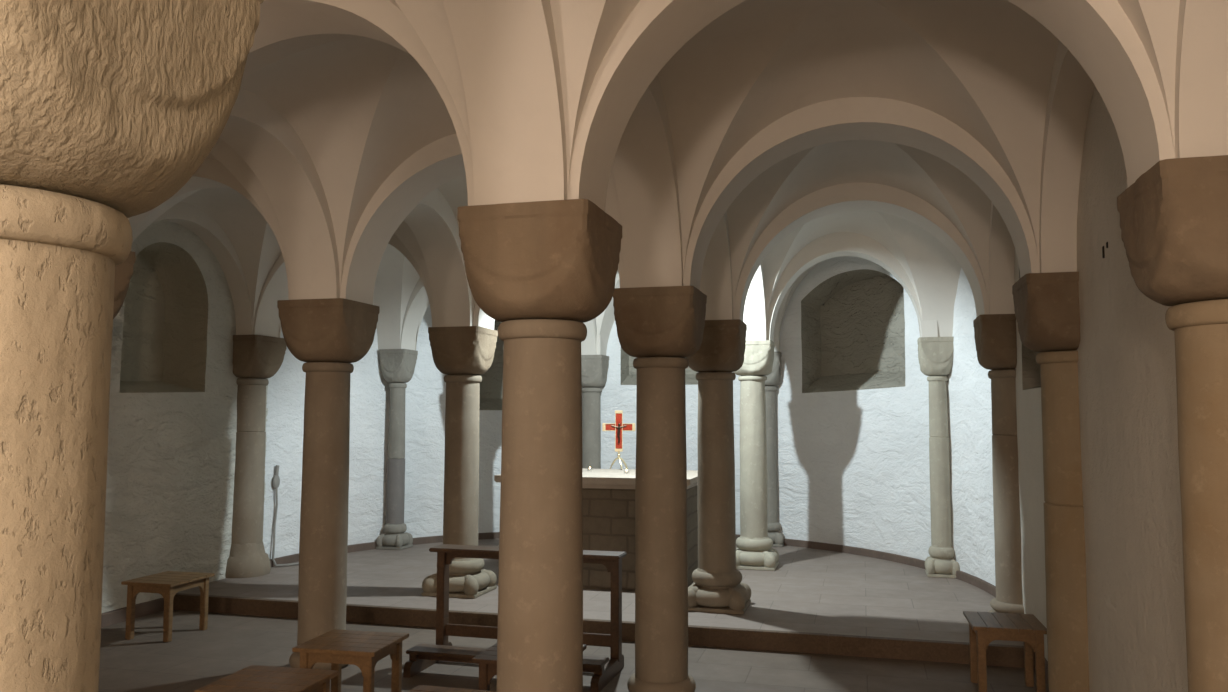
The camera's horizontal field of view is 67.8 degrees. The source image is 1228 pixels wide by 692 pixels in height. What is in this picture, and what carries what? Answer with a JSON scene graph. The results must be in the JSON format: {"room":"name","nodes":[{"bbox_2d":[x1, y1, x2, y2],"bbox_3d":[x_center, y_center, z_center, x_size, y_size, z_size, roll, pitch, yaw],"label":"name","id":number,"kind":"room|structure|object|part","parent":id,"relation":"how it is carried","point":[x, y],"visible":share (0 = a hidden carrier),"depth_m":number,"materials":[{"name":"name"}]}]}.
{"room":"church","nodes":[
{"label":"church","id":0,"kind":"room"},
{"bbox_2d":[102,220,267,612],"bbox_3d":[-5.059,-0.033,3.725,0.458,3.850,11.121,-1,-4,15],"label":"wall","id":1,"kind":"structure","parent":0,"point":[172,430],"depth_m":7.96,"materials":[{"name":"white paint"}]},
{"bbox_2d":[101,598,163,627],"bbox_3d":[-5.039,1.785,2.890,0.060,0.100,9.791,-1,-4,15],"label":"baseboard","id":2,"kind":"structure","parent":1,"relation":"attached to","point":[116,616],"depth_m":7.30,"materials":[{"name":"stone"}]},
{"bbox_2d":[98,610,1048,691],"bbox_3d":[-1.759,1.782,2.119,6.935,0.001,10.221,-1,-4,15],"label":"floor","id":3,"kind":"structure","parent":0,"point":[194,658],"depth_m":5.91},
{"bbox_2d":[113,251,135,318],"bbox_3d":[-2.482,0.735,3.938,0.490,2.360,0.490,-1,-4,15],"label":"column","id":4,"kind":"structure","parent":3,"relation":"on","point":[124,271],"depth_m":4.11,"materials":[{"name":"stone"}]},
{"bbox_2d":[0,0,263,691],"bbox_3d":[-0.880,0.536,1.268,0.502,2.360,0.500,-1,-4,15],"label":"column","id":5,"kind":"structure","parent":3,"relation":"on","point":[109,108],"depth_m":1.23,"materials":[{"name":"stone"}]},
{"bbox_2d":[121,571,214,641],"bbox_3d":[-3.304,1.924,6.775,0.420,0.415,0.474,-1,-4,14],"label":"stool","id":6,"kind":"object","parent":3,"relation":"on","point":[167,584],"visible":1,"depth_m":6.62,"materials":[{"name":"brown wood"}]},
{"bbox_3d":[-3.504,1.924,6.630,0.044,0.393,0.044,-1,-4,14],"label":"leg","id":7,"kind":"part","parent":6,"relation":"part of","materials":[{"name":"brown wood"}]},
{"bbox_3d":[-3.303,1.728,6.790,0.420,0.022,0.474,-1,-4,14],"label":"seat","id":8,"kind":"part","parent":6,"relation":"part of","materials":[{"name":"brown wood"}]},
{"bbox_3d":[-3.194,1.919,6.553,0.044,0.393,0.044,-1,-4,14],"label":"leg","id":9,"kind":"part","parent":6,"relation":"part of","materials":[{"name":"brown wood"}]},
{"bbox_3d":[-3.102,1.947,6.921,0.044,0.393,0.044,-1,-4,14],"label":"leg","id":10,"kind":"part","parent":6,"relation":"part of","materials":[{"name":"brown wood"}]},
{"bbox_2d":[194,665,337,691],"bbox_3d":[-1.572,1.728,4.148,0.460,0.415,0.424,-1,-4,12],"label":"stool","id":11,"kind":"object","parent":3,"relation":"on","point":[253,678],"visible":1,"depth_m":4.17,"materials":[{"name":"brown wood"}]},
{"bbox_3d":[-1.360,1.749,4.271,0.044,0.393,0.044,-1,-4,12],"label":"leg","id":12,"kind":"part","parent":11,"relation":"part of","materials":[{"name":"brown wood"}]},
{"bbox_2d":[277,298,379,669],"bbox_3d":[-1.898,0.894,6.013,0.490,2.360,0.494,-1,-4,15],"label":"column","id":13,"kind":"structure","parent":3,"relation":"on","point":[330,335],"depth_m":5.89,"materials":[{"name":"stone"}]},
{"bbox_2d":[292,629,408,691],"bbox_3d":[-1.402,1.785,4.887,0.460,0.415,0.424,-1,-4,12],"label":"stool","id":14,"kind":"object","parent":3,"relation":"on","point":[362,649],"visible":0.96,"depth_m":4.79,"materials":[{"name":"brown wood"}]},
{"bbox_3d":[-1.611,1.786,4.763,0.044,0.393,0.044,-1,-4,12],"label":"leg","id":15,"kind":"part","parent":14,"relation":"part of","materials":[{"name":"brown wood"}]},
{"bbox_3d":[-1.544,1.810,5.086,0.044,0.393,0.044,-1,-4,12],"label":"leg","id":16,"kind":"part","parent":14,"relation":"part of","materials":[{"name":"brown wood"}]},
{"bbox_3d":[-1.402,1.589,4.902,0.460,0.022,0.424,-1,-4,12],"label":"seat","id":17,"kind":"part","parent":14,"relation":"part of","materials":[{"name":"brown wood"}]},
{"bbox_3d":[-1.259,1.781,4.691,0.044,0.393,0.044,-1,-4,12],"label":"leg","id":18,"kind":"part","parent":14,"relation":"part of","materials":[{"name":"brown wood"}]},
{"bbox_3d":[-1.192,1.806,5.013,0.044,0.393,0.044,-1,-4,12],"label":"leg","id":19,"kind":"part","parent":14,"relation":"part of","materials":[{"name":"brown wood"}]},
{"bbox_2d":[408,685,495,691],"bbox_3d":[-0.707,1.705,3.821,0.460,0.415,0.424,-1,-4,15],"label":"stool","id":20,"kind":"object","parent":3,"relation":"on","point":[420,688],"visible":1,"depth_m":4.03,"materials":[{"name":"brown wood"}]},
{"bbox_2d":[403,544,626,691],"bbox_3d":[-0.619,1.695,5.816,1.310,0.738,0.600,-1,-4,15],"label":"kneeler","id":21,"kind":"object","parent":3,"relation":"on","point":[421,656],"visible":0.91,"depth_m":5.83,"materials":[{"name":"brown wood"}]},
{"bbox_3d":[-1.154,1.698,6.158,0.055,0.650,0.085,-1,-4,15],"label":"post","id":22,"kind":"part","parent":21,"relation":"part of","materials":[{"name":"brown wood"}]},
{"bbox_3d":[-0.669,1.939,5.613,1.160,0.044,0.020,-1,-4,15],"label":"board rail","id":23,"kind":"part","parent":21,"relation":"part of","materials":[{"name":"brown wood"}]},
{"bbox_3d":[-0.570,1.892,5.985,1.160,0.075,0.024,-1,-4,15],"label":"rail","id":24,"kind":"part","parent":21,"relation":"part of","materials":[{"name":"brown wood"}]},
{"bbox_3d":[-0.574,1.352,6.006,1.310,0.026,0.200,-1,-4,15],"label":"armrest","id":25,"kind":"part","parent":21,"relation":"part of","materials":[{"name":"brown wood"}]},
{"bbox_3d":[0.014,1.677,5.843,0.055,0.650,0.085,-1,-4,15],"label":"post","id":26,"kind":"part","parent":21,"relation":"part of","materials":[{"name":"brown wood"}]},
{"bbox_2d":[471,643,586,690],"bbox_3d":[-0.426,1.770,4.665,0.470,0.415,0.424,-1,-4,15],"label":"stool","id":27,"kind":"object","parent":3,"relation":"on","point":[487,660],"visible":0.3,"depth_m":4.54,"materials":[{"name":"brown wood"}]},
{"bbox_3d":[-0.648,1.772,4.555,0.044,0.393,0.044,-1,-4,15],"label":"leg","id":28,"kind":"part","parent":27,"relation":"part of","materials":[{"name":"brown wood"}]},
{"bbox_3d":[-0.426,1.574,4.680,0.470,0.022,0.424,-1,-4,15],"label":"seat","id":29,"kind":"part","parent":27,"relation":"part of","materials":[{"name":"brown wood"}]},
{"bbox_2d":[457,199,621,691],"bbox_3d":[-0.266,0.694,3.338,0.501,2.360,0.501,-1,-4,15],"label":"column","id":30,"kind":"structure","parent":3,"relation":"on","point":[543,270],"depth_m":3.22,"materials":[{"name":"stone"}]},
{"bbox_2d":[613,286,706,691],"bbox_3d":[0.280,0.853,5.426,0.495,2.360,0.493,-1,-4,15],"label":"column","id":31,"kind":"structure","parent":3,"relation":"on","point":[660,327],"depth_m":5.29,"materials":[{"name":"stone"}]},
{"bbox_2d":[963,611,1046,691],"bbox_3d":[2.308,1.830,5.395,0.404,0.415,0.440,-1,-4,14],"label":"stool","id":32,"kind":"object","parent":3,"relation":"on","point":[984,627],"visible":0.98,"depth_m":5.26,"materials":[{"name":"brown wood"}]},
{"bbox_3d":[2.201,1.856,5.596,0.044,0.393,0.044,-1,-4,14],"label":"leg","id":33,"kind":"part","parent":32,"relation":"part of","materials":[{"name":"brown wood"}]},
{"bbox_3d":[2.119,1.831,5.266,0.044,0.393,0.044,-1,-4,14],"label":"leg","id":34,"kind":"part","parent":32,"relation":"part of","materials":[{"name":"brown wood"}]},
{"bbox_3d":[2.308,1.634,5.410,0.404,0.022,0.440,-1,-4,14],"label":"seat","id":35,"kind":"part","parent":32,"relation":"part of","materials":[{"name":"brown wood"}]},
{"bbox_3d":[2.502,1.851,5.521,0.044,0.393,0.044,-1,-4,14],"label":"leg","id":36,"kind":"part","parent":32,"relation":"part of","materials":[{"name":"brown wood"}]},
{"bbox_3d":[2.419,1.826,5.192,0.044,0.393,0.044,-1,-4,14],"label":"leg","id":37,"kind":"part","parent":32,"relation":"part of","materials":[{"name":"brown wood"}]},
{"bbox_2d":[1012,271,1088,691],"bbox_3d":[2.340,0.815,4.869,0.282,2.360,0.505,-1,-4,15],"label":"wall column","id":38,"kind":"structure","parent":3,"relation":"on","point":[1046,305],"depth_m":4.74,"materials":[{"name":"stone"}]},
{"bbox_2d":[1117,155,1227,691],"bbox_3d":[1.770,0.653,2.757,0.275,2.360,0.504,-1,-4,15],"label":"wall column","id":39,"kind":"structure","parent":3,"relation":"on","point":[1174,216],"depth_m":2.68,"materials":[{"name":"stone"}]},
{"bbox_2d":[177,539,1023,645],"bbox_3d":[0.120,2.246,9.033,6.860,0.128,4.679,-1,-4,15],"label":"floor","id":40,"kind":"structure","parent":0,"point":[810,590],"depth_m":7.66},
{"bbox_2d":[225,335,286,577],"bbox_3d":[-3.381,1.027,8.654,0.282,2.232,0.507,-1,-4,15],"label":"wall column","id":41,"kind":"structure","parent":40,"relation":"on","point":[256,358],"depth_m":8.54,"materials":[{"name":"stone"}]},
{"bbox_2d":[376,349,417,549],"bbox_3d":[-2.468,1.160,10.380,0.332,2.232,0.335,-1,-4,15],"label":"wall column","id":42,"kind":"structure","parent":40,"relation":"on","point":[397,365],"depth_m":10.30,"materials":[{"name":"grey stone"}]},
{"bbox_2d":[421,326,497,598],"bbox_3d":[-1.301,0.967,7.812,0.498,2.232,0.497,-1,-4,15],"label":"column","id":43,"kind":"structure","parent":40,"relation":"on","point":[462,353],"depth_m":7.68,"materials":[{"name":"stone"}]},
{"bbox_2d":[581,355,608,468],"bbox_3d":[-0.285,1.235,11.321,0.403,2.232,0.391,-1,-4,15],"label":"wall column","id":44,"kind":"structure","parent":40,"relation":"on","point":[594,367],"depth_m":11.24,"materials":[{"name":"grey stone"}]},
{"bbox_2d":[494,468,697,590],"bbox_3d":[-0.052,1.655,8.436,1.760,0.960,1.235,-1,-4,15],"label":"altar","id":45,"kind":"object","parent":40,"relation":"on","point":[608,495],"visible":0.29,"depth_m":7.88,"materials":[{"name":"stone"}]},
{"bbox_2d":[602,410,634,469],"bbox_3d":[0.048,0.925,9.016,0.326,0.578,0.110,0,-4,1],"label":"cross","id":46,"kind":"object","parent":45,"relation":"on","point":[618,426],"visible":1,"depth_m":9.04,"materials":[{"name":"red metal"}]},
{"bbox_2d":[173,593,1034,667],"bbox_3d":[-0.498,2.072,6.765,6.734,0.130,0.060,-1,-4,15],"label":"step","id":47,"kind":"structure","parent":40,"relation":"attached to","point":[772,640],"depth_m":6.39,"materials":[{"name":"brown wood"}]},
{"bbox_2d":[686,319,750,614],"bbox_3d":[0.808,0.928,7.243,0.494,2.232,0.494,-1,-4,15],"label":"column","id":48,"kind":"structure","parent":40,"relation":"on","point":[717,586],"depth_m":7.10,"materials":[{"name":"stone"}]},
{"bbox_2d":[734,340,778,570],"bbox_3d":[1.397,1.074,9.150,0.462,2.232,0.458,-1,-4,15],"label":"column","id":49,"kind":"structure","parent":40,"relation":"on","point":[754,551],"depth_m":9.02,"materials":[{"name":"stone"}]},
{"bbox_2d":[765,352,784,546],"bbox_3d":[1.794,1.192,10.700,0.379,2.232,0.369,-1,-4,15],"label":"wall column","id":50,"kind":"structure","parent":40,"relation":"on","point":[773,380],"depth_m":10.59,"materials":[{"name":"grey stone"}]},
{"bbox_2d":[917,337,959,577],"bbox_3d":[3.083,1.040,8.663,0.344,2.232,0.349,-1,-4,15],"label":"wall column","id":51,"kind":"structure","parent":40,"relation":"on","point":[935,354],"depth_m":8.58,"materials":[{"name":"stone"}]},
{"bbox_2d":[973,314,1023,613],"bbox_3d":[2.868,0.898,6.801,0.273,2.232,0.484,-1,-4,15],"label":"wall column","id":52,"kind":"structure","parent":40,"relation":"on","point":[994,334],"depth_m":6.66,"materials":[{"name":"stone"}]},
{"bbox_2d":[263,256,995,585],"bbox_3d":[0.330,0.447,9.919,6.761,3.850,3.730,-1,-4,15],"label":"wall","id":53,"kind":"structure","parent":0,"point":[852,394],"depth_m":10.18,"materials":[{"name":"white paint"}]},
{"bbox_2d":[272,465,298,566],"bbox_3d":[-3.252,1.681,9.092,0.298,0.989,0.101,3,-5,-35],"label":"cable","id":54,"kind":"object","parent":53,"relation":"attached to","point":[276,480],"visible":0.98,"depth_m":9.04,"materials":[{"name":"grey plastic"}]},
{"bbox_2d":[273,465,279,488],"bbox_3d":[-3.348,1.300,9.070,0.044,0.232,0.100,-1,-4,15],"label":"socket","id":55,"kind":"object","parent":54,"relation":"attached to","point":[276,480],"depth_m":9.06,"materials":[{"name":"grey plastic"}]},
{"bbox_2d":[270,532,995,597],"bbox_3d":[0.280,2.189,9.628,6.800,0.075,3.400,-1,-4,15],"label":"baseboard","id":56,"kind":"structure","parent":53,"relation":"attached to","point":[989,588],"depth_m":9.81,"materials":[{"name":"stone"}]},
{"bbox_2d":[127,0,1227,355],"bbox_3d":[-1.167,-1.085,4.515,7.117,1.408,14.522,-1,-4,15],"label":"ceiling","id":57,"kind":"structure","parent":0,"point":[737,148],"depth_m":5.00,"materials":[{"name":"paint"}]},
{"bbox_2d":[1014,86,1187,691],"bbox_3d":[1.883,-0.162,1.849,0.526,3.850,11.120,-1,-4,15],"label":"wall","id":58,"kind":"structure","parent":0,"point":[1126,349],"depth_m":4.05,"materials":[{"name":"paint"}]},
{"bbox_2d":[1045,658,1048,684],"bbox_3d":[1.462,1.663,1.134,0.060,0.100,9.791,-1,-4,15],"label":"baseboard","id":59,"kind":"structure","parent":58,"relation":"attached to","point":[1046,661],"depth_m":5.58,"materials":[{"name":"stone"}]},
{"bbox_2d":[1102,246,1104,257],"bbox_3d":[2.256,-0.432,4.200,0.020,0.055,0.020,-1,-4,15],"label":"wall slot","id":60,"kind":"object","parent":58,"relation":"attached to","point":[1103,251],"visible":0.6,"depth_m":4.20,"materials":[{"name":"black"}]}
]}

